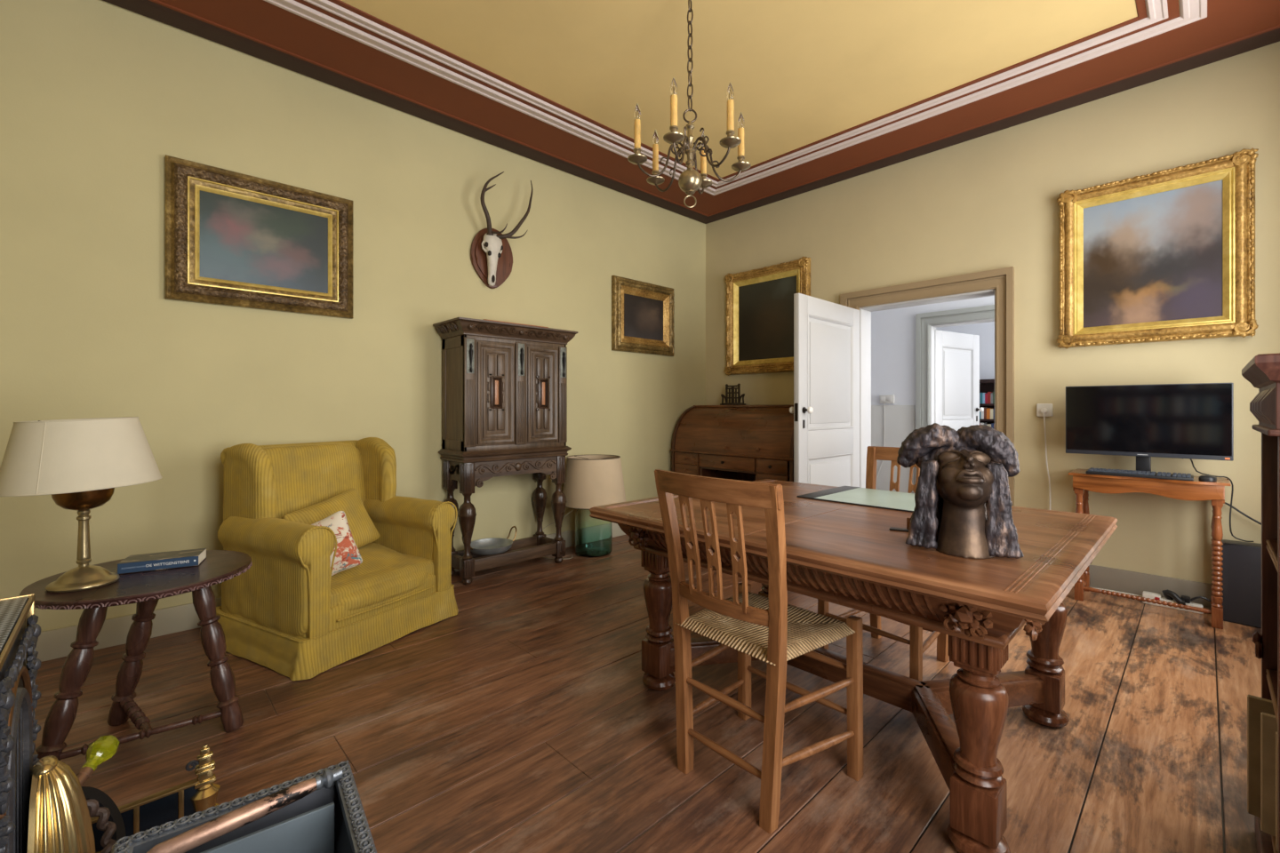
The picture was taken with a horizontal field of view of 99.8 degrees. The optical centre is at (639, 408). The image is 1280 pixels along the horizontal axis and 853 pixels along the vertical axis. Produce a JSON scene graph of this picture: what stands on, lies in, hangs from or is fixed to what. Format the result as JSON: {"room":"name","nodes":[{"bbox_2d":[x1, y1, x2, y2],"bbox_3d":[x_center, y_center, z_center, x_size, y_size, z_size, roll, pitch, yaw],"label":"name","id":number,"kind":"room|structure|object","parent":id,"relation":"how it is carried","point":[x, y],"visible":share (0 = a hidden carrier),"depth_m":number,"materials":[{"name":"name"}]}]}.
{"room":"historic interior","nodes":[
{"label":"historic interior","id":0,"kind":"room"},
{"bbox_2d":[0,0,705,631],"bbox_3d":[-1.243,-0.413,4.011,5.580,3.227,0.200,0,0,-44],"label":"wall","id":1,"kind":"structure","parent":0,"point":[95,95],"depth_m":2.99,"materials":[{"name":"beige paint"}]},
{"bbox_2d":[165,154,353,319],"bbox_3d":[-2.083,-0.922,3.023,0.872,0.726,0.066,0,0,-44],"label":"framed picture","id":2,"kind":"object","parent":1,"relation":"attached to","point":[233,238],"visible":1,"depth_m":2.98,"materials":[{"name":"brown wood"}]},
{"bbox_2d":[35,522,626,662],"bbox_3d":[-1.168,1.083,3.932,5.180,0.135,0.018,0,0,-44],"label":"baseboard","id":3,"kind":"structure","parent":1,"relation":"attached to","point":[54,644],"depth_m":2.63,"materials":[{"name":"paint"}]},
{"bbox_2d":[470,171,533,288],"bbox_3d":[-0.997,-1.305,3.952,0.425,0.830,0.222,0,0,-44],"label":"trophy","id":4,"kind":"object","parent":1,"relation":"attached to","point":[491,252],"visible":1,"depth_m":3.91,"materials":[{"name":"brown wood"}]},
{"bbox_2d":[611,275,674,356],"bbox_3d":[0.054,-0.856,5.064,0.790,0.668,0.064,0,0,-44],"label":"framed picture","id":5,"kind":"object","parent":1,"relation":"attached to","point":[643,313],"visible":1,"depth_m":5.04,"materials":[{"name":"gold metal"}]},
{"bbox_2d":[34,535,1261,852],"bbox_3d":[0.341,1.180,2.482,5.400,0.060,4.240,0,0,-44],"label":"floor","id":6,"kind":"structure","parent":0,"point":[524,719],"depth_m":1.90,"materials":[{"name":"brown wood"}]},
{"bbox_2d":[0,593,41,852],"bbox_3d":[-1.190,0.774,0.739,0.444,0.752,0.772,0,0,-44],"label":"stove","id":7,"kind":"object","parent":6,"relation":"on","point":[20,632],"visible":0.91,"depth_m":1.01,"materials":[{"name":"metal"}]},
{"bbox_2d":[27,735,125,852],"bbox_3d":[-1.146,0.920,1.124,0.163,0.459,0.301,0,0,-44],"label":"coal scuttle","id":8,"kind":"object","parent":6,"relation":"on","point":[61,810],"visible":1,"depth_m":1.06,"materials":[{"name":"gold metal"}]},
{"bbox_2d":[19,550,252,760],"bbox_3d":[-1.734,0.864,1.898,0.596,0.578,0.596,0,0,-44],"label":"side table","id":9,"kind":"object","parent":6,"relation":"on","point":[144,589],"visible":0.77,"depth_m":1.84,"materials":[{"name":"brown wood"}]},
{"bbox_2d":[0,416,162,592],"bbox_3d":[-1.823,0.301,1.765,0.387,0.547,0.387,0,0,43],"label":"table lamp","id":10,"kind":"object","parent":9,"relation":"on","point":[80,463],"visible":1,"depth_m":1.67,"materials":[{"name":"beige fabric"}]},
{"bbox_2d":[117,548,206,574],"bbox_3d":[-1.746,0.557,1.977,0.222,0.036,0.126,0,0,-28],"label":"book","id":11,"kind":"object","parent":9,"relation":"on","point":[190,557],"visible":1,"depth_m":1.94,"materials":[{"name":"blue paper"}]},
{"bbox_2d":[90,744,220,852],"bbox_3d":[-1.326,1.052,1.437,0.326,0.196,0.067,0,0,-44],"label":"hearth fender","id":12,"kind":"object","parent":6,"relation":"on","point":[200,794],"visible":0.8,"depth_m":1.48,"materials":[{"name":"metal"}]},
{"bbox_2d":[111,760,376,852],"bbox_3d":[-0.688,0.982,0.937,0.410,0.337,0.585,0,0,-37],"label":"picture frame","id":13,"kind":"object","parent":6,"relation":"on","point":[322,811],"visible":1,"depth_m":1.13,"materials":[{"name":"metal"}]},
{"bbox_2d":[216,437,458,681],"bbox_3d":[-1.583,0.660,2.840,0.859,0.980,0.912,0,0,28],"label":"armchair","id":14,"kind":"object","parent":6,"relation":"on","point":[287,614],"visible":0.94,"depth_m":2.58,"materials":[{"name":"yellow fabric"}]},
{"bbox_2d":[280,488,379,548],"bbox_3d":[-1.629,0.635,2.862,0.207,0.372,0.465,0,0,25],"label":"cushion","id":15,"kind":"object","parent":14,"relation":"on","point":[364,532],"visible":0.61,"depth_m":2.89,"materials":[{"name":"yellow fabric"}]},
{"bbox_2d":[311,511,362,575],"bbox_3d":[-1.532,0.680,2.600,0.362,0.354,0.142,0,0,-17],"label":"cushion","id":16,"kind":"object","parent":14,"relation":"on","point":[348,556],"visible":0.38,"depth_m":2.59,"materials":[{"name":"fabric"}]},
{"bbox_2d":[330,543,433,622],"bbox_3d":[-1.496,0.861,2.797,0.618,0.210,0.614,0,0,28],"label":"seat cushion","id":17,"kind":"object","parent":14,"relation":"on","point":[389,575],"depth_m":2.71,"materials":[{"name":"yellow fabric"}]},
{"bbox_2d":[432,317,578,584],"bbox_3d":[-0.944,0.285,3.860,0.934,1.730,0.418,0,0,-44],"label":"tall cabinet","id":18,"kind":"object","parent":6,"relation":"on","point":[505,384],"visible":0.94,"depth_m":3.68,"materials":[{"name":"brown wood"}]},
{"bbox_2d":[462,526,517,554],"bbox_3d":[-1.055,0.925,3.792,0.316,0.140,0.335,0,0,4],"label":"pan","id":19,"kind":"object","parent":18,"relation":"on","point":[493,546],"visible":0.79,"depth_m":3.86,"materials":[{"name":"metal"}]},
{"bbox_2d":[470,537,512,554],"bbox_3d":[-1.055,0.972,3.792,0.316,0.048,0.316,0,0,-44],"label":"bowl","id":20,"kind":"object","parent":19,"relation":"on","point":[493,546],"depth_m":3.86,"materials":[{"name":"metal"}]},
{"bbox_2d":[483,319,548,327],"bbox_3d":[-0.950,-0.593,3.907,0.540,0.026,0.265,0,0,-44],"label":"wooden board","id":21,"kind":"object","parent":18,"relation":"on","point":[484,319],"visible":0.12,"depth_m":3.80,"materials":[{"name":"brown wood"}]},
{"bbox_2d":[542,454,626,559],"bbox_3d":[-0.426,0.767,4.244,0.686,0.767,0.529,0,0,-44],"label":"floor lamp","id":22,"kind":"object","parent":6,"relation":"on","point":[593,480],"visible":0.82,"depth_m":4.15,"materials":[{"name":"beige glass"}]},
{"bbox_2d":[575,509,612,557],"bbox_3d":[-0.370,0.930,4.298,0.296,0.440,0.296,0,0,-44],"label":"lamp base","id":23,"kind":"object","parent":22,"relation":"attached to","point":[593,536],"depth_m":4.17,"materials":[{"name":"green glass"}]},
{"bbox_2d":[670,404,793,481],"bbox_3d":[0.960,0.557,4.977,0.609,1.186,1.341,0,0,-44],"label":"desk","id":24,"kind":"object","parent":6,"relation":"on","point":[740,443],"visible":0.45,"depth_m":4.82,"materials":[{"name":"brown wood"}]},
{"bbox_2d":[720,384,745,405],"bbox_3d":[0.908,-0.141,5.276,0.060,0.210,0.280,0,0,-44],"label":"stand","id":25,"kind":"object","parent":24,"relation":"on","point":[727,387],"visible":1,"depth_m":5.26,"materials":[{"name":"brown wood"}]},
{"bbox_2d":[654,469,863,834],"bbox_3d":[0.361,0.673,1.697,0.492,0.955,0.467,0,0,-41],"label":"dining chair","id":26,"kind":"object","parent":6,"relation":"on","point":[772,631],"visible":1,"depth_m":1.60,"materials":[{"name":"brown wood"}]},
{"bbox_2d":[589,479,1117,852],"bbox_3d":[0.787,0.776,2.115,1.300,0.748,1.526,0,0,-44],"label":"dining table","id":27,"kind":"object","parent":6,"relation":"on","point":[849,556],"visible":0.8,"depth_m":1.58,"materials":[{"name":"brown wood"}]},
{"bbox_2d":[796,486,915,512],"bbox_3d":[1.117,0.401,2.382,0.475,0.006,0.665,0,0,-44],"label":"desk pad","id":28,"kind":"object","parent":27,"relation":"on","point":[886,500],"visible":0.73,"depth_m":2.42,"materials":[{"name":"green leather"}]},
{"bbox_2d":[889,517,910,532],"bbox_3d":[0.869,0.383,1.796,0.064,0.042,0.047,0,0,31],"label":"clip","id":29,"kind":"object","parent":27,"relation":"on","point":[908,518],"visible":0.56,"depth_m":1.79,"materials":[{"name":"black metal"}]},
{"bbox_2d":[896,423,1023,559],"bbox_3d":[0.909,0.223,1.538,0.235,0.363,0.312,0,0,-44],"label":"bust","id":30,"kind":"object","parent":27,"relation":"on","point":[963,508],"visible":1,"depth_m":1.48,"materials":[{"name":"brown metal"}]},
{"bbox_2d":[817,446,948,681],"bbox_3d":[1.171,0.673,2.500,0.492,0.955,0.467,0,0,-38],"label":"dining chair","id":31,"kind":"object","parent":6,"relation":"on","point":[917,648],"visible":0.15,"depth_m":2.51,"materials":[{"name":"brown wood"}]},
{"bbox_2d":[1068,468,1230,629],"bbox_3d":[2.920,0.767,3.114,0.347,0.765,0.660,0,0,-44],"label":"console table","id":32,"kind":"object","parent":6,"relation":"on","point":[1083,483],"visible":0.72,"depth_m":2.95,"materials":[{"name":"brown wood"}]},
{"bbox_2d":[1085,467,1193,480],"bbox_3d":[2.825,0.370,3.058,0.130,0.028,0.444,0,0,-44],"label":"keyboard","id":33,"kind":"object","parent":32,"relation":"on","point":[1091,471],"visible":1,"depth_m":3.02,"materials":[{"name":"black plastic"}]},
{"bbox_2d":[1065,382,1233,471],"bbox_3d":[2.967,0.123,3.172,0.186,0.524,0.706,0,0,-44],"label":"monitor","id":34,"kind":"object","parent":32,"relation":"on","point":[1196,420],"visible":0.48,"depth_m":3.08,"materials":[{"name":"black plastic"}]},
{"bbox_2d":[1198,474,1216,482],"bbox_3d":[3.021,0.368,2.867,0.110,0.034,0.066,0,0,-39],"label":"mouse","id":35,"kind":"object","parent":32,"relation":"on","point":[1202,478],"visible":1,"depth_m":2.83,"materials":[{"name":"black plastic"}]},
{"bbox_2d":[1189,458,1253,542],"bbox_3d":[3.159,0.452,3.003,0.344,0.528,0.056,0,0,41],"label":"cable","id":36,"kind":"object","parent":32,"relation":"on","point":[1232,492],"visible":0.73,"depth_m":2.95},
{"bbox_2d":[1224,502,1261,525],"bbox_3d":[3.295,0.570,2.937,0.024,0.190,0.422,0,0,-42],"label":"power cable","id":37,"kind":"object","parent":32,"relation":"attached to","point":[1228,504],"visible":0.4,"depth_m":2.94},
{"bbox_2d":[1142,589,1210,614],"bbox_3d":[3.095,1.098,3.082,0.076,0.103,0.325,0,0,-44],"label":"power strip","id":38,"kind":"object","parent":6,"relation":"on","point":[1171,596],"visible":0.8,"depth_m":3.09,"materials":[{"name":"white plastic"}]},
{"bbox_2d":[1220,539,1261,628],"bbox_3d":[3.281,0.938,2.876,0.142,0.425,0.250,0,0,-44],"label":"computer tower","id":39,"kind":"object","parent":6,"relation":"on","point":[1242,561],"visible":0.7,"depth_m":2.86,"materials":[{"name":"grey plastic"}]},
{"bbox_2d":[1241,352,1279,852],"bbox_3d":[1.604,0.518,1.180,0.568,1.263,0.363,0,0,-44],"label":"bookcase","id":40,"kind":"object","parent":6,"relation":"on","point":[1262,372],"visible":0.89,"depth_m":1.39,"materials":[{"name":"brown wood"}]},
{"bbox_2d":[1247,695,1275,817],"bbox_3d":[1.665,0.887,1.280,0.016,0.300,0.294,0,0,-44],"label":"magazine","id":41,"kind":"object","parent":40,"relation":"on","point":[1256,706],"visible":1,"depth_m":1.37,"materials":[{"name":"brown paper"}]},
{"bbox_2d":[1260,712,1277,836],"bbox_3d":[1.624,0.893,1.228,0.016,0.288,0.274,0,0,-44],"label":"magazine","id":42,"kind":"object","parent":40,"relation":"on","point":[1268,724],"visible":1,"depth_m":1.31,"materials":[{"name":"brown paper"}]},
{"bbox_2d":[1275,731,1277,850],"bbox_3d":[1.584,0.899,1.176,0.016,0.276,0.254,0,0,-44],"label":"magazine","id":43,"kind":"object","parent":40,"relation":"on","point":[1276,732],"visible":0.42,"depth_m":1.26,"materials":[{"name":"brown paper"}]},
{"bbox_2d":[340,0,1179,178],"bbox_3d":[0.276,-2.027,2.420,5.580,0.100,4.600,0,0,-44],"label":"ceiling","id":44,"kind":"structure","parent":0,"point":[800,73],"depth_m":2.96,"materials":[{"name":"beige paint"}]},
{"bbox_2d":[627,0,751,207],"bbox_3d":[0.226,-1.442,2.431,0.522,1.070,0.563,0,0,-44],"label":"chandelier","id":45,"kind":"object","parent":44,"relation":"hanging from","point":[690,180],"visible":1,"depth_m":2.41,"materials":[{"name":"gold metal"}]},
{"bbox_2d":[633,119,640,148],"bbox_3d":[-0.011,-1.218,2.395,0.030,0.132,0.030,0,0,-44],"label":"candle","id":46,"kind":"object","parent":45,"relation":"on","point":[637,123],"depth_m":2.38,"materials":[{"name":"wax"}]},
{"bbox_2d":[652,144,658,170],"bbox_3d":[0.076,-1.218,2.619,0.030,0.133,0.030,0,0,-44],"label":"candle","id":47,"kind":"object","parent":45,"relation":"on","point":[655,147],"depth_m":2.61,"materials":[{"name":"wax"}]},
{"bbox_2d":[670,94,677,126],"bbox_3d":[0.139,-1.218,2.208,0.030,0.132,0.030,0,0,-44],"label":"candle","id":48,"kind":"object","parent":45,"relation":"on","point":[674,97],"depth_m":2.20,"materials":[{"name":"wax"}]},
{"bbox_2d":[700,147,706,174],"bbox_3d":[0.313,-1.218,2.655,0.031,0.132,0.030,0,0,-44],"label":"candle","id":49,"kind":"object","parent":45,"relation":"on","point":[703,160],"depth_m":2.64,"materials":[{"name":"wax"}]},
{"bbox_2d":[727,99,734,130],"bbox_3d":[0.376,-1.218,2.244,0.030,0.132,0.030,0,0,-44],"label":"candle","id":50,"kind":"object","parent":45,"relation":"on","point":[730,102],"depth_m":2.23,"materials":[{"name":"wax"}]},
{"bbox_2d":[304,0,1167,187],"bbox_3d":[0.276,-1.968,2.420,3.852,0.017,2.872,0,0,-44],"label":"trim","id":51,"kind":"structure","parent":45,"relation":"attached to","point":[1156,10],"depth_m":3.17,"materials":[{"name":"white paint"}]},
{"bbox_2d":[737,127,743,156],"bbox_3d":[0.464,-1.218,2.467,0.030,0.133,0.030,0,0,-44],"label":"candle","id":52,"kind":"object","parent":45,"relation":"on","point":[740,131],"depth_m":2.46,"materials":[{"name":"wax"}]},
{"bbox_2d":[102,0,1279,223],"bbox_3d":[0.276,-1.970,2.420,4.880,0.006,3.900,0,0,-44],"label":"trim","id":53,"kind":"structure","parent":44,"relation":"attached to","point":[1227,22],"depth_m":3.29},
{"bbox_2d":[264,0,1207,195],"bbox_3d":[0.276,-1.968,2.420,4.120,0.017,3.140,0,0,-44],"label":"trim","id":54,"kind":"structure","parent":44,"relation":"attached to","point":[1190,11],"depth_m":3.19,"materials":[{"name":"white paint"}]},
{"bbox_2d":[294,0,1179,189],"bbox_3d":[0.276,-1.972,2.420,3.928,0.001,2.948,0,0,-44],"label":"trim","id":55,"kind":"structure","parent":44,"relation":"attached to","point":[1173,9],"depth_m":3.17,"materials":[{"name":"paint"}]},
{"bbox_2d":[871,296,994,484],"bbox_3d":[3.188,-0.413,5.531,0.150,3.127,4.800,0,0,-44],"label":"wall","id":56,"kind":"structure","parent":0,"point":[892,331],"depth_m":5.83,"materials":[{"name":"white paint"}]},
{"bbox_2d":[876,394,894,479],"bbox_3d":[2.666,0.470,5.936,0.046,1.240,0.258,0,0,-44],"label":"switch box","id":57,"kind":"object","parent":56,"relation":"attached to","point":[883,399],"visible":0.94,"depth_m":5.89,"materials":[{"name":"plastic"}]},
{"bbox_2d":[871,405,914,493],"bbox_3d":[3.199,0.555,5.402,0.012,1.190,4.600,0,0,-44],"label":"wainscoting","id":58,"kind":"structure","parent":56,"relation":"attached to","point":[898,421],"depth_m":5.88,"materials":[{"name":"grey paint"}]},
{"bbox_2d":[915,304,994,478],"bbox_3d":[3.374,0.077,5.307,0.190,2.145,1.170,0,0,-44],"label":"trim","id":59,"kind":"structure","parent":56,"relation":"attached to","point":[926,324],"depth_m":5.61,"materials":[{"name":"white wood"}]},
{"bbox_2d":[935,329,983,431],"bbox_3d":[3.463,0.156,5.894,0.862,1.972,0.184,0,0,-31],"label":"door","id":60,"kind":"structure","parent":56,"relation":"in","point":[956,355],"depth_m":5.87,"materials":[{"name":"wood"}]},
{"bbox_2d":[936,321,994,379],"bbox_3d":[4.976,-0.413,7.098,0.200,3.127,4.600,0,0,-44],"label":"wall","id":61,"kind":"structure","parent":0,"point":[986,331],"depth_m":7.29,"materials":[{"name":"white paint"}]},
{"bbox_2d":[705,41,1279,583],"bbox_3d":[2.291,-0.413,4.204,0.200,3.227,4.400,0,0,-44],"label":"wall","id":62,"kind":"structure","parent":0,"point":[988,202],"depth_m":3.56,"materials":[{"name":"paint"}]},
{"bbox_2d":[724,256,810,375],"bbox_3d":[1.196,-0.850,5.150,0.075,1.038,0.932,0,0,-44],"label":"framed picture","id":63,"kind":"object","parent":62,"relation":"attached to","point":[759,316],"visible":0.77,"depth_m":5.19,"materials":[{"name":"gold metal"}]},
{"bbox_2d":[789,293,859,487],"bbox_3d":[1.471,0.159,4.182,0.987,1.967,0.184,0,0,-44],"label":"door","id":64,"kind":"structure","parent":62,"relation":"in","point":[826,409],"depth_m":4.11,"materials":[{"name":"wood"}]},
{"bbox_2d":[840,266,1014,505],"bbox_3d":[2.227,0.085,4.243,0.240,2.130,1.240,0,0,-44],"label":"trim","id":65,"kind":"structure","parent":62,"relation":"attached to","point":[999,283],"depth_m":4.02,"materials":[{"name":"beige wood"}]},
{"bbox_2d":[1036,403,1052,510],"bbox_3d":[2.698,0.315,3.585,0.064,0.696,0.081,0,0,-44],"label":"power socket","id":66,"kind":"object","parent":62,"relation":"attached to","point":[1044,410],"depth_m":3.58,"materials":[{"name":"white plastic"}]},
{"bbox_2d":[1092,587,1142,597],"bbox_3d":[2.946,1.123,3.325,0.064,0.009,0.225,0,0,-44],"label":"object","id":67,"kind":"object","parent":62,"relation":"attached to","point":[1092,588],"depth_m":3.30,"materials":[{"name":"white plastic"}]},
{"bbox_2d":[1088,564,1212,609],"bbox_3d":[2.146,1.073,4.190,0.030,0.155,4.180,0,0,-44],"label":"baseboard","id":68,"kind":"structure","parent":62,"relation":"attached to","point":[1103,578],"depth_m":3.25,"materials":[{"name":"grey paint"}]},
{"bbox_2d":[1056,147,1258,348],"bbox_3d":[3.040,-0.902,3.222,0.068,1.030,0.869,0,0,-44],"label":"framed picture","id":69,"kind":"object","parent":62,"relation":"attached to","point":[1168,255],"visible":1,"depth_m":3.19,"materials":[{"name":"gold metal"}]},
{"bbox_3d":[3.554,1.181,5.879,3.940,0.058,4.800,0,0,-44],"label":"floor","id":70,"kind":"structure","parent":0,"visible":0},
{"bbox_2d":[979,378,994,423],"bbox_3d":[4.720,0.385,6.895,0.370,1.530,0.920,0,0,-44],"label":"bookcase","id":71,"kind":"object","parent":70,"relation":"on","point":[986,386],"visible":0.02,"depth_m":7.17,"materials":[{"name":"brown wood"}]},
{"bbox_2d":[982,392,987,403],"bbox_3d":[4.520,-0.136,7.045,0.172,0.141,0.025,0,0,-44],"label":"book","id":72,"kind":"object","parent":71,"relation":"on","point":[983,394],"visible":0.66,"depth_m":6.99,"materials":[{"name":"blue paper"}]},
{"bbox_2d":[984,393,987,403],"bbox_3d":[4.539,-0.132,7.026,0.172,0.132,0.026,0,0,-44],"label":"book","id":73,"kind":"object","parent":71,"relation":"on","point":[986,395],"visible":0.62,"depth_m":6.97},
{"bbox_2d":[984,408,990,419],"bbox_3d":[4.531,0.062,7.034,0.172,0.144,0.028,0,0,-44],"label":"book","id":74,"kind":"object","parent":71,"relation":"on","point":[985,409],"visible":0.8,"depth_m":6.97,"materials":[{"name":"orange paper"}]},
{"bbox_2d":[986,408,990,419],"bbox_3d":[4.554,0.065,7.009,0.172,0.139,0.037,0,0,-44],"label":"book","id":75,"kind":"object","parent":71,"relation":"on","point":[988,410],"visible":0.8,"depth_m":6.95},
{"bbox_2d":[987,392,992,403],"bbox_3d":[4.560,-0.141,7.003,0.172,0.151,0.033,0,0,-44],"label":"book","id":76,"kind":"object","parent":71,"relation":"on","point":[988,393],"visible":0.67,"depth_m":6.94,"materials":[{"name":"red paper"}]},
{"bbox_2d":[990,392,992,403],"bbox_3d":[4.582,-0.133,6.981,0.172,0.136,0.027,0,0,-44],"label":"book","id":77,"kind":"object","parent":71,"relation":"on","point":[991,394],"visible":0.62,"depth_m":6.92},
{"bbox_2d":[990,408,993,419],"bbox_3d":[4.581,0.069,6.982,0.172,0.132,0.036,0,0,-44],"label":"book","id":78,"kind":"object","parent":71,"relation":"on","point":[991,410],"visible":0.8,"depth_m":6.92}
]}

